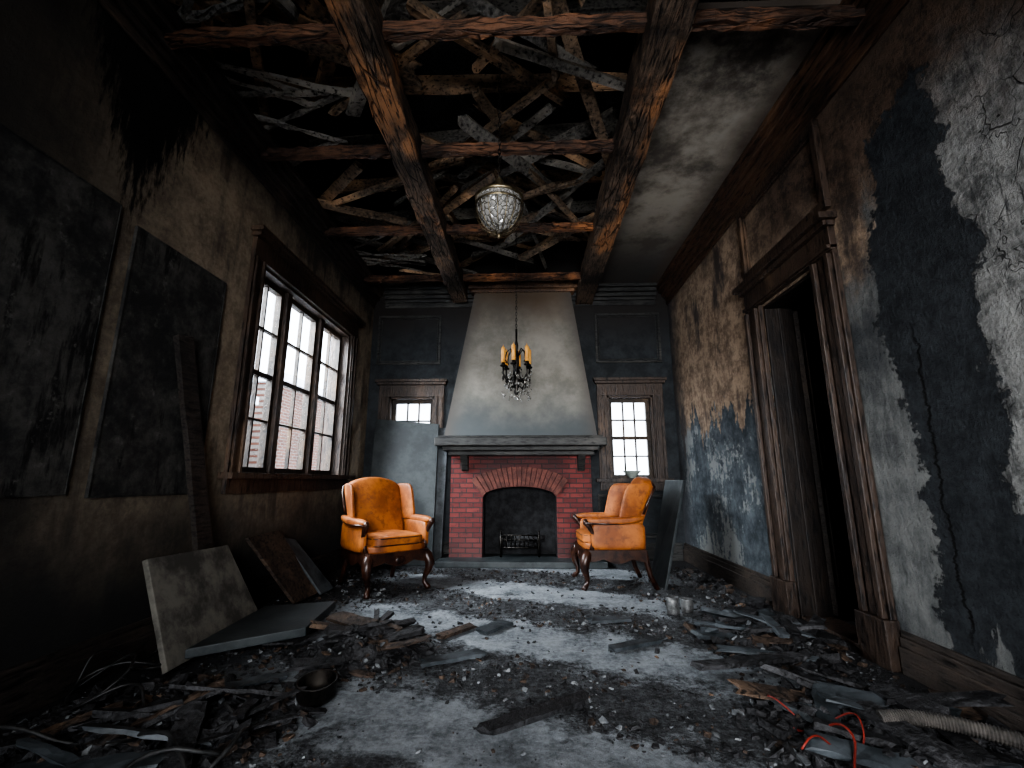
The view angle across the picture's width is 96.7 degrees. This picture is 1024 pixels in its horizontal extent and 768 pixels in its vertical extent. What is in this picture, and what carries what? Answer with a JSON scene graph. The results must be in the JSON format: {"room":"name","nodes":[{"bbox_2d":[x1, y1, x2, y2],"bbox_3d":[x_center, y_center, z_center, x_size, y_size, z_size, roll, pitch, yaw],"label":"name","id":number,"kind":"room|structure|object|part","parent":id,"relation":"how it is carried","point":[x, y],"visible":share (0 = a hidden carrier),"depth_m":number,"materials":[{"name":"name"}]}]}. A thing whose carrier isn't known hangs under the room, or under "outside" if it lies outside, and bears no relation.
{"room":"fire-damaged room","nodes":[
{"label":"fire-damaged room","id":0,"kind":"room"},
{"bbox_2d":[0,0,377,670],"bbox_3d":[-2.478,-0.986,3.083,0.250,5.400,8.650,0,-12,2],"label":"wall","id":1,"kind":"structure","parent":0,"point":[74,85],"depth_m":2.82,"materials":[{"name":"paint"}]},
{"bbox_2d":[0,123,122,497],"bbox_3d":[-2.376,-0.367,1.992,0.021,1.700,1.180,0,-12,2],"label":"wall panel","id":2,"kind":"object","parent":1,"relation":"attached to","point":[58,230],"visible":1,"depth_m":2.30,"materials":[{"name":"paint"}]},
{"bbox_2d":[84,226,226,497],"bbox_3d":[-2.336,-0.093,3.099,0.021,1.660,0.860,0,-12,2],"label":"wall panel","id":3,"kind":"object","parent":1,"relation":"attached to","point":[138,449],"visible":0.79,"depth_m":2.96,"materials":[{"name":"paint"}]},
{"bbox_2d":[0,548,348,724],"bbox_3d":[-2.335,1.515,2.423,0.045,0.235,8.400,0,-12,2],"label":"baseboard","id":4,"kind":"structure","parent":1,"relation":"attached to","point":[27,687],"depth_m":2.44,"materials":[{"name":"brown wood"}]},
{"bbox_2d":[96,0,383,308],"bbox_3d":[-2.263,-2.216,3.207,0.190,0.300,8.400,0,-12,2],"label":"trim","id":5,"kind":"structure","parent":1,"relation":"attached to","point":[191,71],"depth_m":3.62,"materials":[{"name":"brown wood"}]},
{"bbox_2d":[217,225,365,493],"bbox_3d":[-2.343,-0.007,5.080,0.370,2.330,2.610,0,-12,2],"label":"window","id":6,"kind":"structure","parent":1,"relation":"in","point":[268,253],"depth_m":4.75,"materials":[{"name":"brown wood"}]},
{"bbox_2d":[168,0,647,274],"bbox_3d":[-0.633,-2.512,4.329,3.563,0.874,5.994,0,-12,2],"label":"broken roof laths","id":7,"kind":"object","parent":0,"point":[577,75],"visible":0.67,"depth_m":4.24,"materials":[{"name":"brown wood"}]},
{"bbox_2d":[474,52,523,238],"bbox_3d":[-0.100,-2.001,3.646,0.384,1.840,0.384,0,-12,2],"label":"pendant lamp","id":8,"kind":"object","parent":7,"relation":"hanging from","point":[499,206],"visible":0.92,"depth_m":3.39,"materials":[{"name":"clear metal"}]},
{"bbox_3d":[-0.100,-1.284,3.495,0.370,0.285,0.370,0,-12,2],"label":"lamp shade","id":9,"kind":"part","parent":8,"relation":"part of","materials":[{"name":"clear glass"}]},
{"bbox_3d":[-0.100,-2.256,3.700,0.023,1.321,0.023,11,-16,-42],"label":"chain","id":10,"kind":"part","parent":8,"relation":"part of","materials":[{"name":"black metal"}]},
{"bbox_2d":[0,561,986,767],"bbox_3d":[0.790,1.705,2.271,6.800,0.200,8.900,0,-12,2],"label":"floor","id":11,"kind":"structure","parent":0,"point":[401,725],"depth_m":2.48,"materials":[{"name":"grey concrete"}]},
{"bbox_2d":[0,673,326,767],"bbox_3d":[-1.584,1.487,2.100,1.413,0.214,1.086,0,-12,2],"label":"debris pile","id":12,"kind":"object","parent":11,"relation":"on","point":[197,716],"visible":0.93,"depth_m":1.97,"materials":[{"name":"brown wood"}]},
{"bbox_2d":[0,725,221,767],"bbox_3d":[-1.634,1.407,1.721,1.014,0.115,0.334,-3,-12,13],"label":"loose cable","id":13,"kind":"object","parent":12,"relation":"on","point":[178,749],"visible":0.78,"depth_m":1.75,"materials":[{"name":"black rubber"}]},
{"bbox_2d":[63,661,160,747],"bbox_3d":[-1.895,1.496,2.137,0.401,0.113,1.151,7,-14,-32],"label":"loose cable","id":14,"kind":"object","parent":12,"relation":"on","point":[157,665],"visible":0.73,"depth_m":2.21,"materials":[{"name":"black rubber"}]},
{"bbox_2d":[71,648,157,695],"bbox_3d":[-2.206,1.551,2.541,0.274,0.172,0.742,5,-13,-24],"label":"loose cable","id":15,"kind":"object","parent":12,"relation":"on","point":[134,659],"visible":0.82,"depth_m":2.42,"materials":[{"name":"black rubber"}]},
{"bbox_2d":[207,701,251,767],"bbox_3d":[-1.203,1.398,1.683,0.297,0.117,0.833,0,-12,2],"label":"loose cable","id":16,"kind":"object","parent":12,"relation":"on","point":[226,704],"visible":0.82,"depth_m":1.74,"materials":[{"name":"black rubber"}]},
{"bbox_2d":[295,669,338,707],"bbox_3d":[-0.991,1.546,2.307,0.207,0.107,0.205,-2,-12,8],"label":"pot","id":17,"kind":"object","parent":12,"relation":"on","point":[321,689],"visible":0.99,"depth_m":2.30,"materials":[{"name":"black metal"}]},
{"bbox_2d":[173,334,212,550],"bbox_3d":[-2.252,0.744,3.258,0.062,2.127,0.727,-2,-12,9],"label":"plank","id":18,"kind":"object","parent":11,"relation":"on","point":[184,349],"visible":0.71,"depth_m":3.21,"materials":[{"name":"brown wood"}]},
{"bbox_2d":[245,530,317,603],"bbox_3d":[-2.065,1.662,4.136,0.361,0.609,0.727,0,-12,2],"label":"leaning board","id":19,"kind":"object","parent":11,"relation":"on","point":[272,549],"visible":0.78,"depth_m":4.10,"materials":[{"name":"brown wood"}]},
{"bbox_2d":[285,538,333,594],"bbox_3d":[-2.006,1.770,4.478,0.484,0.538,0.246,3,-12,-12],"label":"leaning board","id":20,"kind":"object","parent":11,"relation":"on","point":[316,577],"visible":0.83,"depth_m":4.47,"materials":[{"name":"grey wood"}]},
{"bbox_2d":[262,608,434,681],"bbox_3d":[-1.047,1.692,3.072,1.116,0.224,1.090,0,-12,2],"label":"debris pile","id":21,"kind":"object","parent":11,"relation":"on","point":[351,645],"visible":0.98,"depth_m":2.85,"materials":[{"name":"brown wood"}]},
{"bbox_2d":[185,601,335,658],"bbox_3d":[-1.653,1.665,3.135,0.581,0.075,0.955,1,-12,-5],"label":"board","id":22,"kind":"object","parent":21,"relation":"on","point":[272,623],"visible":1,"depth_m":2.99,"materials":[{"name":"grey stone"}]},
{"bbox_2d":[337,477,434,599],"bbox_3d":[-1.370,1.584,4.898,0.834,1.152,0.838,10,-16,-40],"label":"wingback armchair","id":23,"kind":"object","parent":11,"relation":"on","point":[374,531],"visible":1,"depth_m":4.82,"materials":[{"name":"orange leather"}]},
{"bbox_2d":[370,419,438,565],"bbox_3d":[-1.528,1.452,6.354,0.970,1.980,0.358,0,-12,2],"label":"panel","id":24,"kind":"object","parent":11,"relation":"on","point":[403,451],"visible":0.49,"depth_m":6.48,"materials":[{"name":"grey paint"}]},
{"bbox_2d":[433,428,446,563],"bbox_3d":[-1.406,1.531,6.415,0.930,1.850,0.278,0,-12,2],"label":"panel","id":25,"kind":"object","parent":11,"relation":"on","point":[442,455],"visible":0.04,"depth_m":6.35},
{"bbox_2d":[418,648,487,667],"bbox_3d":[-0.367,1.700,2.830,0.440,0.027,0.105,6,-13,-25],"label":"plank","id":26,"kind":"object","parent":11,"relation":"on","point":[454,657],"visible":1,"depth_m":2.80,"materials":[{"name":"grey wood"}]},
{"bbox_2d":[435,622,476,639],"bbox_3d":[-0.406,1.805,3.327,0.085,0.028,0.381,-10,-15,38],"label":"plank","id":27,"kind":"object","parent":11,"relation":"on","point":[459,629],"visible":1,"depth_m":3.30,"materials":[{"name":"brown wood"}]},
{"bbox_2d":[0,567,929,767],"bbox_3d":[0.007,1.863,3.542,4.494,0.049,4.540,0,-12,2],"label":"rubble","id":28,"kind":"object","parent":11,"relation":"on","point":[292,726],"visible":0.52,"depth_m":2.70,"materials":[{"name":"brown wood"}]},
{"bbox_2d":[142,545,257,673],"bbox_3d":[-2.064,1.439,3.104,0.297,0.600,0.999,0,-12,2],"label":"leaning board","id":29,"kind":"object","parent":28,"relation":"on","point":[193,596],"visible":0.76,"depth_m":2.94,"materials":[{"name":"concrete"}]},
{"bbox_2d":[666,595,679,614],"bbox_3d":[1.344,1.850,3.806,0.106,0.130,0.106,0,-12,2],"label":"tin can","id":30,"kind":"object","parent":28,"relation":"on","point":[672,602],"visible":1,"depth_m":3.77,"materials":[{"name":"silver metal"}]},
{"bbox_2d":[476,620,512,634],"bbox_3d":[-0.134,1.825,3.421,0.127,0.028,0.308,-10,-15,39],"label":"plank","id":31,"kind":"object","parent":11,"relation":"on","point":[492,627],"visible":1,"depth_m":3.39,"materials":[{"name":"grey wood"}]},
{"bbox_2d":[434,281,607,568],"bbox_3d":[0.120,0.400,6.507,2.310,4.100,0.700,0,-12,2],"label":"fireplace","id":32,"kind":"object","parent":11,"relation":"on","point":[521,470],"visible":0.98,"depth_m":6.37,"materials":[{"name":"grey paint"}]},
{"bbox_2d":[444,292,596,434],"bbox_3d":[0.122,-0.414,6.740,2.090,2.410,0.580,0,-12,2],"label":"hood","id":33,"kind":"object","parent":32,"relation":"attached to","point":[560,402],"depth_m":6.55,"materials":[{"name":"grey paint"}]},
{"bbox_2d":[434,435,606,470],"bbox_3d":[0.120,0.983,6.384,2.310,0.470,0.700,0,-12,2],"label":"mantel shelf","id":34,"kind":"object","parent":32,"relation":"attached to","point":[467,452],"depth_m":6.19,"materials":[{"name":"grey wood"}]},
{"bbox_3d":[0.167,-1.472,7.104,1.670,0.150,0.300,0,-12,2],"label":"hood crown","id":35,"kind":"part","parent":32,"relation":"part of","materials":[{"name":"brown wood"}]},
{"bbox_2d":[476,690,588,735],"bbox_3d":[0.128,1.553,2.156,0.636,0.028,0.096,7,-14,-31],"label":"plank","id":36,"kind":"object","parent":11,"relation":"on","point":[528,715],"visible":1,"depth_m":2.12,"materials":[{"name":"black wood"}]},
{"bbox_2d":[586,616,631,623],"bbox_3d":[0.764,1.861,3.595,0.349,0.028,0.106,2,-12,-9],"label":"plank","id":37,"kind":"object","parent":11,"relation":"on","point":[596,619],"visible":1,"depth_m":3.57,"materials":[{"name":"grey wood"}]},
{"bbox_2d":[570,477,659,590],"bbox_3d":[1.107,1.620,5.070,0.838,1.152,0.834,0,-12,-1],"label":"wingback armchair","id":38,"kind":"object","parent":11,"relation":"on","point":[616,535],"visible":1,"depth_m":4.71,"materials":[{"name":"orange leather"}]},
{"bbox_2d":[608,637,663,652],"bbox_3d":[0.825,1.748,3.056,0.437,0.028,0.085,5,-13,-24],"label":"plank","id":39,"kind":"object","parent":11,"relation":"on","point":[645,642],"visible":1,"depth_m":3.04,"materials":[{"name":"grey wood"}]},
{"bbox_2d":[652,480,684,589],"bbox_3d":[1.762,1.652,5.147,0.424,1.106,0.827,0,-12,2],"label":"slate board","id":40,"kind":"object","parent":11,"relation":"on","point":[673,489],"visible":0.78,"depth_m":5.11,"materials":[{"name":"grey stone"}]},
{"bbox_2d":[680,597,693,612],"bbox_3d":[1.486,1.878,3.867,0.106,0.100,0.106,0,-12,2],"label":"tin can","id":41,"kind":"object","parent":11,"relation":"on","point":[686,603],"visible":1,"depth_m":3.83,"materials":[{"name":"silver metal"}]},
{"bbox_2d":[675,566,765,608],"bbox_3d":[2.086,2.105,4.784,0.459,0.146,2.013,0,-12,2],"label":"debris pile","id":42,"kind":"object","parent":11,"relation":"on","point":[713,586],"visible":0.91,"depth_m":4.55,"materials":[{"name":"brown wood"}]},
{"bbox_2d":[683,607,855,676],"bbox_3d":[1.758,1.715,3.163,1.048,0.211,1.163,0,-12,2],"label":"debris pile","id":43,"kind":"object","parent":11,"relation":"on","point":[731,632],"visible":0.91,"depth_m":3.00,"materials":[{"name":"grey wood"}]},
{"bbox_2d":[690,651,806,670],"bbox_3d":[1.402,1.635,2.688,0.715,0.036,0.095,2,-12,-10],"label":"plank","id":44,"kind":"object","parent":43,"relation":"on","point":[732,662],"visible":0.97,"depth_m":2.67,"materials":[{"name":"grey wood"}]},
{"bbox_2d":[727,661,1023,767],"bbox_3d":[1.640,1.469,2.011,1.236,0.215,0.990,0,-12,2],"label":"debris pile","id":45,"kind":"object","parent":11,"relation":"on","point":[816,703],"visible":0.87,"depth_m":1.96,"materials":[{"name":"brown wood"}]},
{"bbox_2d":[767,694,864,749],"bbox_3d":[1.299,1.447,1.889,0.316,0.107,0.382,-2,-12,11],"label":"cable","id":46,"kind":"object","parent":45,"relation":"on","point":[781,703],"visible":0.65,"depth_m":1.88,"materials":[{"name":"rubber"}]},
{"bbox_2d":[793,722,856,767],"bbox_3d":[1.300,1.399,1.669,0.167,0.110,0.699,2,-12,-11],"label":"cable","id":47,"kind":"object","parent":45,"relation":"on","point":[834,723],"visible":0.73,"depth_m":1.78,"materials":[{"name":"rubber"}]},
{"bbox_2d":[876,708,1023,750],"bbox_3d":[1.830,1.399,1.840,0.572,0.083,0.100,-6,-14,28],"label":"corrugated hose","id":48,"kind":"object","parent":45,"relation":"on","point":[1014,739],"visible":0.93,"depth_m":1.85,"materials":[{"name":"grey plastic"}]},
{"bbox_2d":[259,0,758,213],"bbox_3d":[-0.034,-3.720,3.444,5.150,0.100,8.900,0,-12,2],"label":"deck","id":49,"kind":"object","parent":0,"point":[613,52],"visible":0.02,"depth_m":5.30,"materials":[{"name":"black wood"}]},
{"bbox_2d":[363,213,684,548],"bbox_3d":[0.117,-0.138,7.106,4.650,5.400,0.250,0,-12,2],"label":"wall","id":50,"kind":"structure","parent":0,"point":[619,337],"depth_m":7.08,"materials":[{"name":"paint"}]},
{"bbox_2d":[324,0,467,302],"bbox_3d":[-0.952,-2.233,3.081,0.248,0.258,8.255,0,-12,2],"label":"ceiling beam","id":51,"kind":"structure","parent":50,"relation":"attached to","point":[358,24],"depth_m":3.49,"materials":[{"name":"brown wood"}]},
{"bbox_2d":[260,138,613,161],"bbox_3d":[-0.703,-2.071,4.041,3.265,0.103,0.088,0,-12,2],"label":"cross beam","id":52,"kind":"structure","parent":51,"relation":"attached to","point":[574,146],"depth_m":4.01,"materials":[{"name":"brown wood"}]},
{"bbox_2d":[324,221,593,237],"bbox_3d":[-0.656,-1.803,5.312,3.265,0.103,0.088,0,-12,2],"label":"cross beam","id":53,"kind":"structure","parent":51,"relation":"attached to","point":[558,227],"depth_m":5.29,"materials":[{"name":"brown wood"}]},
{"bbox_2d":[361,272,580,283],"bbox_3d":[-0.612,-1.536,6.583,3.267,0.108,0.088,0,-12,2],"label":"cross beam","id":54,"kind":"structure","parent":51,"relation":"attached to","point":[477,277],"depth_m":6.55,"materials":[{"name":"brown wood"}]},
{"bbox_2d":[164,4,865,49],"bbox_3d":[-0.045,-2.303,2.941,4.657,0.103,0.088,0,-12,2],"label":"cross beam","id":55,"kind":"structure","parent":51,"relation":"attached to","point":[750,18],"depth_m":2.92,"materials":[{"name":"brown wood"}]},
{"bbox_2d":[375,379,447,427],"bbox_3d":[-1.529,0.767,6.913,1.120,1.650,0.370,0,-12,2],"label":"window","id":56,"kind":"structure","parent":50,"relation":"in","point":[392,392],"depth_m":6.94,"materials":[{"name":"brown wood"}]},
{"bbox_2d":[376,313,662,537],"bbox_3d":[0.087,0.544,6.823,4.400,3.350,0.025,0,-12,2],"label":"trim","id":57,"kind":"structure","parent":50,"relation":"attached to","point":[595,314],"depth_m":7.06,"materials":[{"name":"brown wood"}]},
{"bbox_2d":[383,282,656,307],"bbox_3d":[0.109,-1.387,7.145,4.270,0.300,0.190,0,-12,2],"label":"trim","id":58,"kind":"structure","parent":50,"relation":"attached to","point":[607,294],"depth_m":7.15,"materials":[{"name":"brown wood"}]},
{"bbox_2d":[442,542,683,560],"bbox_3d":[0.112,2.359,6.429,4.550,0.235,0.045,0,-12,2],"label":"baseboard","id":59,"kind":"structure","parent":50,"relation":"attached to","point":[678,555],"depth_m":6.35,"materials":[{"name":"brown wood"}]},
{"bbox_2d":[593,377,673,490],"bbox_3d":[1.769,0.743,6.800,1.100,1.650,0.370,0,-12,2],"label":"window","id":60,"kind":"structure","parent":50,"relation":"in","point":[609,390],"depth_m":6.78,"materials":[{"name":"brown wood"}]},
{"bbox_2d":[623,471,640,477],"bbox_3d":[1.735,1.306,6.575,0.264,0.105,0.264,0,-12,2],"label":"ceramic bowl","id":61,"kind":"object","parent":60,"relation":"on","point":[631,474],"visible":0.93,"depth_m":6.50,"materials":[{"name":"grey ceramic"}]},
{"bbox_2d":[575,0,699,304],"bbox_3d":[0.980,-2.230,3.092,0.267,0.258,8.414,0,-12,2],"label":"ceiling beam","id":62,"kind":"structure","parent":50,"relation":"attached to","point":[657,52],"depth_m":3.50,"materials":[{"name":"brown wood"}]},
{"bbox_2d":[443,0,841,285],"bbox_3d":[0.611,-1.994,5.112,3.500,0.050,4.380,0,-12,2],"label":"ceiling","id":63,"kind":"structure","parent":0,"point":[724,86],"depth_m":3.92,"materials":[{"name":"paint"}]},
{"bbox_2d":[500,233,531,400],"bbox_3d":[0.048,-0.798,5.075,0.354,2.022,0.368,0,-12,2],"label":"chandelier","id":64,"kind":"object","parent":63,"relation":"hanging from","point":[516,378],"visible":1,"depth_m":4.90,"materials":[{"name":"black metal"}]},
{"bbox_2d":[793,295,814,307],"bbox_3d":[3.382,-1.334,4.097,1.600,0.100,3.500,0,-12,2],"label":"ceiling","id":65,"kind":"structure","parent":0,"point":[809,302],"depth_m":5.57,"materials":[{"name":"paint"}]},
{"bbox_2d":[792,308,854,581],"bbox_3d":[3.332,0.281,3.759,1.500,3.200,3.500,0,-12,2],"label":"wall","id":66,"kind":"structure","parent":0,"point":[809,314],"depth_m":5.42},
{"bbox_2d":[668,0,1023,678],"bbox_3d":[2.419,-1.021,2.915,0.250,5.400,8.650,0,-12,2],"label":"wall","id":67,"kind":"structure","parent":0,"point":[922,142],"depth_m":2.54,"materials":[{"name":"paint"}]},
{"bbox_2d":[657,0,908,304],"bbox_3d":[2.195,-2.248,3.054,0.190,0.300,8.400,0,-12,2],"label":"trim","id":68,"kind":"structure","parent":67,"relation":"attached to","point":[837,51],"depth_m":3.66,"materials":[{"name":"brown wood"}]},
{"bbox_2d":[736,119,830,279],"bbox_3d":[2.301,-1.507,3.978,0.050,0.730,1.280,0,-12,2],"label":"trim","id":69,"kind":"structure","parent":67,"relation":"attached to","point":[811,133],"depth_m":3.71,"materials":[{"name":"brown wood"}]},
{"bbox_2d":[732,211,902,672],"bbox_3d":[2.387,0.365,3.601,0.380,2.970,1.400,0,-12,2],"label":"trim","id":70,"kind":"structure","parent":67,"relation":"attached to","point":[876,633],"depth_m":3.70,"materials":[{"name":"brown wood"}]},
{"bbox_2d":[792,310,853,615],"bbox_3d":[2.880,0.646,4.181,0.741,2.600,0.120,12,-16,-43],"label":"door","id":71,"kind":"structure","parent":67,"relation":"in","point":[834,540],"depth_m":4.06,"materials":[{"name":"brown wood"}]},
{"bbox_2d":[683,543,1023,732],"bbox_3d":[2.267,1.482,2.266,0.045,0.235,8.400,0,-12,2],"label":"baseboard","id":72,"kind":"structure","parent":67,"relation":"attached to","point":[935,666],"depth_m":2.42,"materials":[{"name":"brown wood"}]},
{"label":"outside","id":73,"kind":"structure","parent":0,"visible":0},
{"bbox_3d":[0.349,3.969,9.377,60.000,0.100,60.000,0,-12,2],"label":"snowy ground","id":74,"kind":"structure","parent":73,"visible":0},
{"bbox_2d":[243,382,325,469],"bbox_3d":[-10.919,2.391,15.225,5.100,5.400,18.000,0,-12,2],"label":"masonry","id":75,"kind":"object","parent":74,"relation":"on","point":[286,397],"visible":0.02,"depth_m":16.71,"materials":[{"name":"white brick"}]},
{"bbox_2d":[250,373,326,404],"bbox_3d":[-10.919,1.461,15.421,5.500,4.100,18.400,0,-12,2],"label":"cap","id":76,"kind":"object","parent":75,"relation":"on","point":[288,377],"visible":0.05,"depth_m":16.79,"materials":[{"name":"white"}]}
]}

